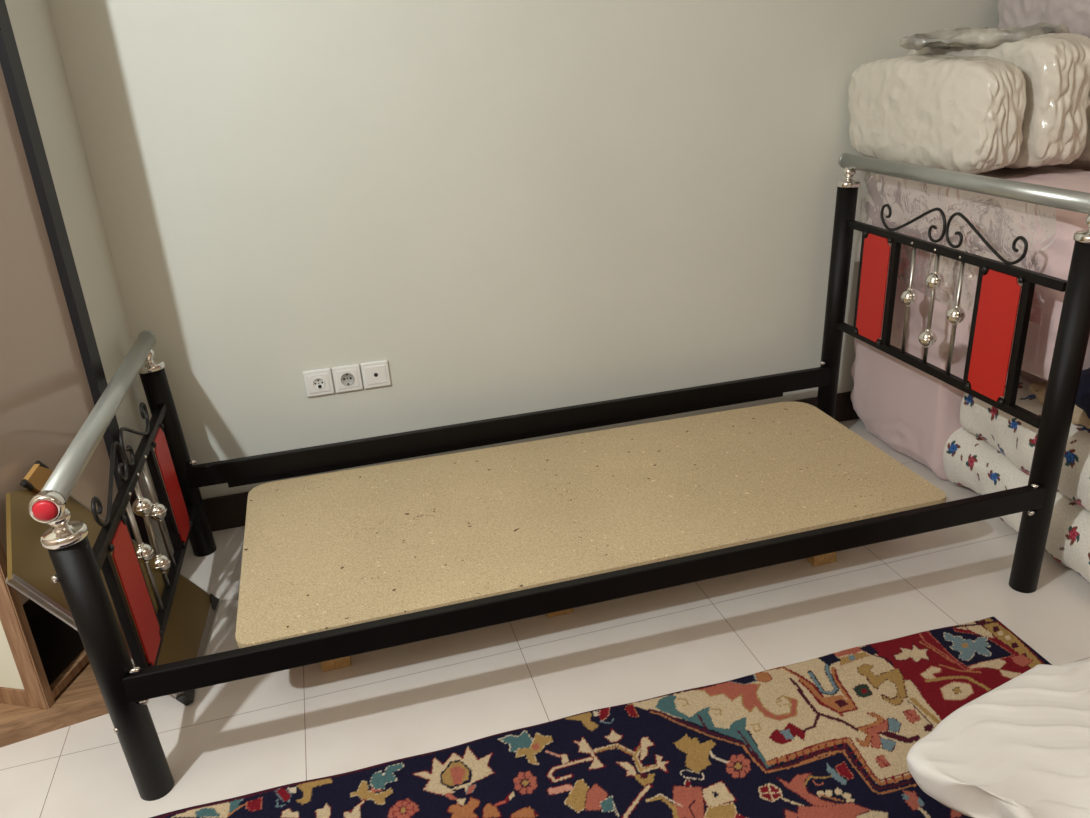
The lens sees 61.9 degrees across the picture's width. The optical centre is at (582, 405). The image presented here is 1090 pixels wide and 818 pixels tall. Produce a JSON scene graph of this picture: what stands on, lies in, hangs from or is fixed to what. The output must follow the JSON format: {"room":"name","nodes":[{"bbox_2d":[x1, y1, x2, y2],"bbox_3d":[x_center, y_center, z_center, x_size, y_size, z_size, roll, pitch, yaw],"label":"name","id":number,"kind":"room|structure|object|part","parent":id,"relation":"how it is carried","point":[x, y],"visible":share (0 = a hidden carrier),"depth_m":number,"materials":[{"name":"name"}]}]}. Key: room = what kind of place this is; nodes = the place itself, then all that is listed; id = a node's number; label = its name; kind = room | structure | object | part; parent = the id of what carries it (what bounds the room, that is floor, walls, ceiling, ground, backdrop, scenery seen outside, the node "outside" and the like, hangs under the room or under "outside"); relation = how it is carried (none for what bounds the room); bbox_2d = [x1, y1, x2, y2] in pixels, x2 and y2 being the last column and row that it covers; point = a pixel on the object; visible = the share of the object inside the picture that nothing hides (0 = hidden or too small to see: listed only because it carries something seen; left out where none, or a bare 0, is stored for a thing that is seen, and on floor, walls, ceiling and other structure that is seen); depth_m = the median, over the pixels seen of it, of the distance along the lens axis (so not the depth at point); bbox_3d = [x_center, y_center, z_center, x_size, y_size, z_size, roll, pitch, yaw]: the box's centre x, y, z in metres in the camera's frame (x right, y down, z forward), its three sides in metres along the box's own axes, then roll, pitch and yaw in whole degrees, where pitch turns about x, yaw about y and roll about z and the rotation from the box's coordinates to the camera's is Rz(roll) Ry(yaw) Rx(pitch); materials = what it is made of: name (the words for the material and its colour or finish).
{"room":"bedroom","nodes":[
{"label":"bedroom","id":0,"kind":"room"},
{"bbox_2d":[5,0,178,564],"bbox_3d":[-1.280,-0.794,2.088,0.075,2.700,0.365,-9,22,-13],"label":"wall","id":1,"kind":"structure","parent":0,"point":[31,21],"depth_m":2.21,"materials":[{"name":"paint"}]},
{"bbox_2d":[48,0,998,498],"bbox_3d":[-0.265,-1.043,2.558,5.200,2.700,0.100,-9,22,-13],"label":"wall","id":2,"kind":"structure","parent":0,"point":[513,207],"depth_m":2.66,"materials":[{"name":"paint"}]},
{"bbox_2d":[303,368,333,396],"bbox_3d":[-0.784,-0.068,2.703,0.081,0.081,0.015,-9,22,-13],"label":"wall socket","id":3,"kind":"object","parent":2,"relation":"attached to","point":[318,382],"visible":1,"depth_m":2.70,"materials":[{"name":"white plastic"}]},
{"bbox_3d":[-0.783,-0.067,2.700,0.062,0.056,0.004,-9,22,-13],"label":"plate","id":4,"kind":"part","parent":3,"relation":"part of","materials":[{"name":"white plastic"}]},
{"bbox_2d":[332,364,362,392],"bbox_3d":[-0.704,-0.081,2.722,0.081,0.081,0.014,-9,22,-13],"label":"wall socket","id":5,"kind":"object","parent":2,"relation":"attached to","point":[346,378],"visible":1,"depth_m":2.72,"materials":[{"name":"white plastic"}]},
{"bbox_3d":[-0.703,-0.080,2.719,0.062,0.056,0.004,-9,22,-13],"label":"plate","id":6,"kind":"part","parent":5,"relation":"part of","materials":[{"name":"white plastic"}]},
{"bbox_2d":[360,360,390,388],"bbox_3d":[-0.623,-0.094,2.742,0.081,0.081,0.013,-9,22,-13],"label":"wall socket","id":7,"kind":"object","parent":2,"relation":"attached to","point":[374,374],"visible":1,"depth_m":2.74,"materials":[{"name":"white plastic"}]},
{"bbox_3d":[-0.622,-0.093,2.739,0.062,0.056,0.004,-9,22,-13],"label":"plate","id":8,"kind":"part","parent":7,"relation":"part of","materials":[{"name":"white plastic"}]},
{"bbox_2d":[202,391,858,531],"bbox_3d":[0.556,0.064,3.156,3.685,0.108,0.012,-9,22,-13],"label":"baseboard","id":9,"kind":"structure","parent":2,"relation":"attached to","point":[227,511],"depth_m":2.76,"materials":[{"name":"black"}]},
{"bbox_2d":[0,418,1089,817],"bbox_3d":[0.399,0.959,1.121,5.200,0.050,4.400,-9,22,-13],"label":"floor","id":10,"kind":"structure","parent":0,"point":[245,736],"depth_m":2.07,"materials":[{"name":"tile"}]},
{"bbox_2d":[0,662,108,747],"bbox_3d":[-1.344,0.639,2.077,0.630,0.055,0.547,-9,22,-13],"label":"plinth","id":11,"kind":"object","parent":10,"relation":"on","point":[81,700],"visible":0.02,"depth_m":1.96,"materials":[{"name":"brown laminate"}]},
{"bbox_2d":[0,0,150,708],"bbox_3d":[-1.422,-0.451,1.781,0.488,2.195,0.457,-1,22,7],"label":"wardrobe","id":12,"kind":"object","parent":10,"relation":"on","point":[52,375],"visible":0.63,"depth_m":1.94,"materials":[{"name":"brown wood"}]},
{"bbox_3d":[-1.402,-0.375,1.594,0.314,2.102,0.004,2,22,13],"label":"door panel","id":13,"kind":"part","parent":12,"relation":"part of","materials":[{"name":"beige wood"}]},
{"bbox_3d":[-1.338,0.612,1.988,0.315,0.025,0.021,2,22,13],"label":"rail","id":14,"kind":"part","parent":12,"relation":"part of","materials":[{"name":"brown laminate"}]},
{"bbox_3d":[-1.337,0.631,1.995,0.315,0.016,0.021,2,22,13],"label":"rail","id":15,"kind":"part","parent":12,"relation":"part of","materials":[{"name":"brown laminate"}]},
{"bbox_3d":[-1.205,-0.565,1.701,0.008,1.950,0.398,-2,22,5],"label":"panel","id":16,"kind":"part","parent":12,"relation":"part of","materials":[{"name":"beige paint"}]},
{"bbox_2d":[6,461,218,705],"bbox_3d":[-1.025,0.369,2.009,0.270,0.563,0.555,-9,22,-13],"label":"leaning board","id":17,"kind":"object","parent":10,"relation":"on","point":[30,568],"visible":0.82,"depth_m":1.90,"materials":[{"name":"brown wood"}]},
{"bbox_2d":[321,656,351,671],"bbox_3d":[-0.579,0.511,2.087,0.066,0.194,0.050,-9,22,-13],"label":"wooden block","id":18,"kind":"object","parent":10,"relation":"on","point":[343,662],"visible":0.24,"depth_m":2.10,"materials":[{"name":"brown wood"}]},
{"bbox_2d":[29,153,1089,800],"bbox_3d":[-0.021,-0.004,2.263,2.143,0.958,1.067,-9,22,-13],"label":"frame","id":19,"kind":"object","parent":10,"relation":"on","point":[126,690],"visible":1,"depth_m":2.09,"materials":[{"name":"black metal"}]},
{"bbox_3d":[-0.861,0.485,1.670,0.088,0.583,0.063,-20,27,-36],"label":"post","id":20,"kind":"part","parent":19,"relation":"part of","materials":[{"name":"black metal"}]},
{"bbox_3d":[-1.011,0.157,2.042,0.021,0.022,0.905,-9,22,-13],"label":"cross rail","id":21,"kind":"part","parent":19,"relation":"part of","materials":[{"name":"black metal"}]},
{"bbox_3d":[-0.914,0.386,1.866,0.014,0.292,0.131,-9,22,-13],"label":"red panel","id":22,"kind":"part","parent":19,"relation":"part of","materials":[{"name":"red"}]},
{"bbox_3d":[-0.968,0.333,2.008,0.024,0.308,0.012,-9,22,-13],"label":"rod","id":23,"kind":"part","parent":19,"relation":"part of","materials":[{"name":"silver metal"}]},
{"bbox_3d":[-0.996,0.299,2.100,0.024,0.308,0.012,-9,22,-13],"label":"rod","id":24,"kind":"part","parent":19,"relation":"part of","materials":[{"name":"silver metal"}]},
{"bbox_3d":[-1.024,0.264,2.192,0.024,0.308,0.012,-9,22,-13],"label":"rod","id":25,"kind":"part","parent":19,"relation":"part of","materials":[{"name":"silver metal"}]},
{"bbox_3d":[-0.981,0.441,2.158,0.021,0.022,0.905,-9,22,-13],"label":"cross rail","id":26,"kind":"part","parent":19,"relation":"part of","materials":[{"name":"black"}]},
{"bbox_3d":[-1.057,0.207,2.344,0.014,0.292,0.131,-9,22,-13],"label":"red panel","id":27,"kind":"part","parent":19,"relation":"part of","materials":[{"name":"red"}]},
{"bbox_3d":[-1.129,0.159,2.543,0.088,0.583,0.063,-20,27,-36],"label":"post","id":28,"kind":"part","parent":19,"relation":"part of","materials":[{"name":"black metal"}]},
{"bbox_3d":[-0.141,0.056,2.784,2.006,0.078,0.024,-9,22,-13],"label":"rail","id":29,"kind":"part","parent":19,"relation":"part of","materials":[{"name":"black metal"}]},
{"bbox_3d":[0.120,0.364,1.902,2.006,0.060,0.024,-9,22,-13],"label":"rail","id":30,"kind":"part","parent":19,"relation":"part of","materials":[{"name":"black metal"}]},
{"bbox_2d":[235,402,945,647],"bbox_3d":[-0.008,0.236,2.404,1.712,0.016,0.796,-9,22,-13],"label":"board","id":31,"kind":"object","parent":19,"relation":"on","point":[333,550],"visible":0.93,"depth_m":2.31,"materials":[{"name":"beige wood"}]},
{"bbox_3d":[0.822,-0.284,2.960,0.108,0.868,0.063,-2,22,5],"label":"post","id":32,"kind":"part","parent":19,"relation":"part of","materials":[{"name":"black metal"}]},
{"bbox_3d":[0.867,-0.351,2.713,0.018,0.310,0.131,-9,22,-13],"label":"red panel","id":33,"kind":"part","parent":19,"relation":"part of","materials":[{"name":"red"}]},
{"bbox_3d":[0.922,-0.297,2.566,0.028,0.327,0.012,-9,22,-13],"label":"rod","id":34,"kind":"part","parent":19,"relation":"part of","materials":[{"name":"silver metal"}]},
{"bbox_3d":[0.950,-0.263,2.474,0.028,0.327,0.012,-9,22,-13],"label":"rod","id":35,"kind":"part","parent":19,"relation":"part of","materials":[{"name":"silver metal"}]},
{"bbox_3d":[0.952,-0.110,2.531,0.021,0.022,0.905,-9,22,-13],"label":"cross rail","id":36,"kind":"part","parent":19,"relation":"part of","materials":[{"name":"black metal"}]},
{"bbox_3d":[0.978,-0.228,2.381,0.028,0.327,0.012,-9,22,-13],"label":"rod","id":37,"kind":"part","parent":19,"relation":"part of","materials":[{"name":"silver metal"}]},
{"bbox_3d":[0.948,-0.415,2.416,0.021,0.022,0.905,-9,22,-13],"label":"cross rail","id":38,"kind":"part","parent":19,"relation":"part of","materials":[{"name":"black metal"}]},
{"bbox_3d":[1.010,-0.172,2.234,0.018,0.310,0.131,-9,22,-13],"label":"red panel","id":39,"kind":"part","parent":19,"relation":"part of","materials":[{"name":"red"}]},
{"bbox_3d":[1.085,0.044,2.085,0.108,0.868,0.063,-2,22,5],"label":"post","id":40,"kind":"part","parent":19,"relation":"part of","materials":[{"name":"black metal"}]},
{"bbox_2d":[546,608,572,617],"bbox_3d":[-0.066,0.420,2.234,0.066,0.194,0.050,-9,22,-13],"label":"wooden block","id":41,"kind":"object","parent":10,"relation":"on","point":[567,611],"visible":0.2,"depth_m":2.25,"materials":[{"name":"brown wood"}]},
{"bbox_2d":[150,617,1051,817],"bbox_3d":[0.052,0.838,1.397,2.199,0.007,1.076,-9,22,-13],"label":"patterned rug","id":42,"kind":"object","parent":10,"relation":"on","point":[832,735],"visible":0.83,"depth_m":1.77,"materials":[{"name":"fabric"}]},
{"bbox_3d":[1.597,0.779,1.081,1.307,0.144,1.272,-9,22,-13],"label":"mattress","id":43,"kind":"object","parent":42,"relation":"on","visible":0},
{"bbox_2d":[906,660,1089,817],"bbox_3d":[1.258,0.605,1.310,1.354,0.120,0.914,-9,22,-13],"label":"blanket","id":44,"kind":"object","parent":43,"relation":"on","point":[1021,748],"visible":1,"depth_m":1.44,"materials":[{"name":"white fabric"}]},
{"bbox_2d":[806,552,836,565],"bbox_3d":[0.627,0.319,2.378,0.066,0.194,0.050,-9,22,-13],"label":"wooden block","id":45,"kind":"object","parent":10,"relation":"on","point":[823,559],"visible":0.24,"depth_m":2.38,"materials":[{"name":"brown wood"}]},
{"bbox_2d":[850,166,1089,479],"bbox_3d":[1.217,-0.236,2.697,0.426,0.913,0.954,-9,22,-13],"label":"mattress","id":46,"kind":"object","parent":10,"relation":"on","point":[914,412],"visible":0.31,"depth_m":2.69,"materials":[{"name":"pink fabric"}]},
{"bbox_2d":[848,53,1025,173],"bbox_3d":[0.977,-0.831,2.566,0.187,0.305,0.678,-9,22,-13],"label":"pillow","id":47,"kind":"object","parent":46,"relation":"on","point":[947,112],"visible":0.94,"depth_m":2.40,"materials":[{"name":"white fabric"}]},
{"bbox_2d":[851,170,1055,324],"bbox_3d":[0.972,-0.468,2.520,0.023,0.350,0.875,-9,22,-14],"label":"plastic cover","id":48,"kind":"object","parent":46,"relation":"on","point":[987,212],"visible":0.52,"depth_m":2.47,"materials":[{"name":"plastic"}]},
{"bbox_2d":[907,33,1089,168],"bbox_3d":[1.147,-0.870,2.579,0.192,0.341,0.682,-9,22,-13],"label":"pillow","id":49,"kind":"object","parent":46,"relation":"on","point":[1055,67],"visible":0.47,"depth_m":2.30,"materials":[{"name":"white fabric"}]},
{"bbox_2d":[899,22,1069,50],"bbox_3d":[1.103,-1.022,2.520,0.270,0.062,0.411,-21,27,-37],"label":"printed sheet","id":50,"kind":"object","parent":49,"relation":"on","point":[962,37],"visible":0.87,"depth_m":2.43,"materials":[{"name":"grey fabric"}]},
{"bbox_2d":[998,0,1089,37],"bbox_3d":[1.503,-1.118,2.515,0.315,0.236,0.801,-9,22,-13],"label":"bag","id":51,"kind":"object","parent":49,"relation":"on","point":[1075,14],"visible":0.47,"depth_m":2.59,"materials":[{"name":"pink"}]},
{"bbox_2d":[1076,91,1089,161],"bbox_3d":[1.375,-0.816,2.543,0.218,0.241,0.637,-9,22,-13],"label":"bag","id":52,"kind":"object","parent":46,"relation":"on","point":[1085,156],"visible":0.02,"depth_m":2.39,"materials":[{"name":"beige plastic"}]},
{"bbox_2d":[943,427,1089,582],"bbox_3d":[1.271,0.296,2.336,0.233,0.184,1.014,-7,22,-7],"label":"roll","id":53,"kind":"object","parent":10,"relation":"on","point":[969,461],"visible":0.41,"depth_m":2.46,"materials":[{"name":"fabric"}]},
{"bbox_2d":[960,373,1089,511],"bbox_3d":[1.272,0.143,2.259,0.233,0.200,0.937,-7,22,-8],"label":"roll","id":54,"kind":"object","parent":53,"relation":"on","point":[1014,438],"visible":0.51,"depth_m":2.38,"materials":[{"name":"fabric"}]},
{"bbox_2d":[1029,381,1089,428],"bbox_3d":[1.332,0.032,2.206,0.231,0.067,0.567,-9,22,-13],"label":"sheet","id":55,"kind":"object","parent":54,"relation":"on","point":[1039,389],"visible":0.37,"depth_m":2.35,"materials":[{"name":"beige fabric"}]},
{"bbox_2d":[1075,368,1089,418],"bbox_3d":[1.299,-0.016,2.117,0.231,0.152,0.278,-9,22,-13],"label":"cloth","id":56,"kind":"object","parent":55,"relation":"on","point":[1083,394],"visible":0.68,"depth_m":2.15,"materials":[{"name":"blue fabric"}]},
{"bbox_2d":[1047,160,1089,170],"bbox_3d":[1.657,-0.292,2.760,0.424,0.918,0.975,-9,22,-13],"label":"quilt","id":57,"kind":"object","parent":10,"relation":"on","point":[1076,164],"visible":0.02,"depth_m":2.68,"materials":[{"name":"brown fabric"}]}
]}

